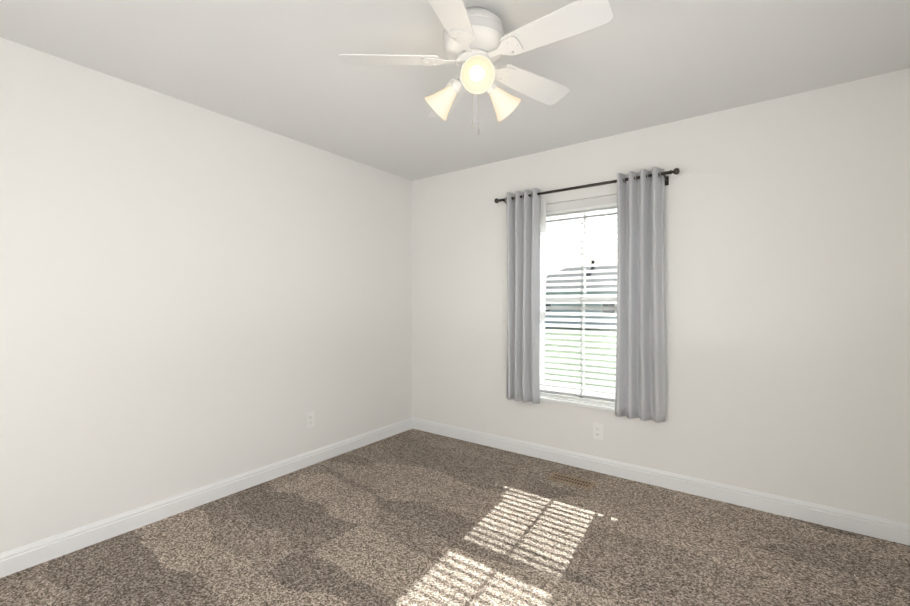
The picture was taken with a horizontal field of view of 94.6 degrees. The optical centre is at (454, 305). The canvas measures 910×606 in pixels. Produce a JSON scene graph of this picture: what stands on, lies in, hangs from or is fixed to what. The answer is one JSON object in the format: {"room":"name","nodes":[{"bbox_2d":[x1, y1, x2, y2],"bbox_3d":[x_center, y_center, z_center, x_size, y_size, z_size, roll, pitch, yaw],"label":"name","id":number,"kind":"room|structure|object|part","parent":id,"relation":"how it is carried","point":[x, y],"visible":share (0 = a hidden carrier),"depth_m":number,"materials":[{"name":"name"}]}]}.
{"room":"empty bedroom","nodes":[
{"label":"empty bedroom","id":0,"kind":"room"},
{"bbox_2d":[0,37,412,552],"bbox_3d":[-1.614,0.002,2.641,0.160,2.440,4.160,0,1,36],"label":"wall","id":1,"kind":"structure","parent":0,"point":[192,297],"depth_m":2.44,"materials":[{"name":"white paint"}]},
{"bbox_2d":[0,417,412,577],"bbox_3d":[-1.544,1.170,2.599,0.014,0.106,3.840,0,1,36],"label":"baseboard","id":2,"kind":"structure","parent":1,"relation":"attached to","point":[18,559],"depth_m":2.43,"materials":[{"name":"white wood"}]},
{"bbox_2d":[306,412,313,428],"bbox_3d":[-1.105,0.873,3.205,0.008,0.115,0.070,0,1,36],"label":"outlet","id":3,"kind":"object","parent":1,"relation":"attached to","point":[310,420],"visible":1,"depth_m":3.20,"materials":[{"name":"white plastic"}]},
{"bbox_2d":[0,429,909,605],"bbox_3d":[0.137,1.293,1.378,4.490,0.120,4.160,0,1,36],"label":"floor","id":4,"kind":"structure","parent":0,"point":[413,517],"depth_m":2.11,"materials":[{"name":"carpet"}]},
{"bbox_2d":[547,472,595,488],"bbox_3d":[0.809,1.217,2.923,0.305,0.006,0.112,0,1,36],"label":"floor air vent","id":5,"kind":"object","parent":4,"relation":"on","point":[572,480],"visible":1,"depth_m":2.92,"materials":[{"name":"beige metal"}]},
{"bbox_2d":[0,0,909,180],"bbox_3d":[0.137,-1.267,1.357,4.490,0.120,4.160,0,1,36],"label":"ceiling","id":6,"kind":"structure","parent":0,"point":[279,67],"depth_m":2.08,"materials":[{"name":"white paint"}]},
{"bbox_2d":[339,0,613,134],"bbox_3d":[0.114,-0.964,1.760,1.048,0.494,1.099,0,1,36],"label":"ceiling fan","id":7,"kind":"object","parent":6,"relation":"hanging from","point":[477,42],"visible":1,"depth_m":1.68,"materials":[{"name":"white plastic"}]},
{"bbox_2d":[412,68,909,523],"bbox_3d":[1.378,0.000,2.938,4.330,2.440,0.160,0,1,36],"label":"wall","id":8,"kind":"structure","parent":0,"point":[787,283],"depth_m":2.55,"materials":[{"name":"white paint"}]},
{"bbox_2d":[494,167,679,422],"bbox_3d":[0.939,-0.073,3.167,1.368,1.672,0.276,0,1,36],"label":"window unit","id":9,"kind":"structure","parent":8,"relation":"in","point":[636,201],"depth_m":3.14,"materials":[{"name":"grey fabric"}]},
{"bbox_2d":[506,188,539,403],"bbox_3d":[0.530,-0.074,3.348,0.306,1.672,0.089,0,1,36],"label":"curtain","id":10,"kind":"object","parent":9,"relation":"hanging from","point":[523,208],"depth_m":3.33,"materials":[{"name":"grey fabric"}]},
{"bbox_3d":[1.002,-0.038,3.254,0.970,1.530,0.060,0,1,36],"label":"frame","id":11,"kind":"part","parent":9,"relation":"part of","materials":[{"name":"white plastic"}]},
{"bbox_3d":[1.002,-0.040,3.254,0.830,1.369,0.030,0,1,36],"label":"glass","id":12,"kind":"part","parent":9,"relation":"part of","materials":[{"name":"clear glass"}]},
{"bbox_3d":[0.903,-0.847,3.112,1.368,0.081,0.106,0,1,36],"label":"curtain rod","id":13,"kind":"part","parent":9,"relation":"part of","materials":[{"name":"brown metal"}]},
{"bbox_2d":[615,167,664,422],"bbox_3d":[1.240,-0.070,2.832,0.323,1.672,0.089,0,1,36],"label":"curtain","id":14,"kind":"object","parent":9,"relation":"hanging from","point":[640,329],"depth_m":2.82,"materials":[{"name":"grey fabric"}]},
{"bbox_2d":[593,423,602,439],"bbox_3d":[1.049,0.924,3.080,0.070,0.115,0.008,0,1,36],"label":"outlet","id":15,"kind":"object","parent":8,"relation":"attached to","point":[598,431],"visible":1,"depth_m":3.08,"materials":[{"name":"white plastic"}]},
{"bbox_2d":[413,417,909,545],"bbox_3d":[0.979,1.165,3.130,3.470,0.106,0.014,0,1,36],"label":"baseboard","id":16,"kind":"structure","parent":8,"relation":"attached to","point":[876,527],"depth_m":2.69,"materials":[{"name":"white wood"}]},
{"label":"outside","id":17,"kind":"structure","parent":0,"visible":0},
{"bbox_2d":[545,327,615,387],"bbox_3d":[45.632,1.344,67.510,240.000,0.200,156.280,0,1,36],"label":"lawn","id":18,"kind":"structure","parent":17,"point":[604,336],"depth_m":14.71,"materials":[{"name":"green plant"}]},
{"bbox_2d":[545,261,616,325],"bbox_3d":[11.695,-0.906,33.732,13.900,5.450,9.900,0,0,12],"label":"house","id":19,"kind":"structure","parent":18,"relation":"on","point":[587,286],"depth_m":30.06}
]}

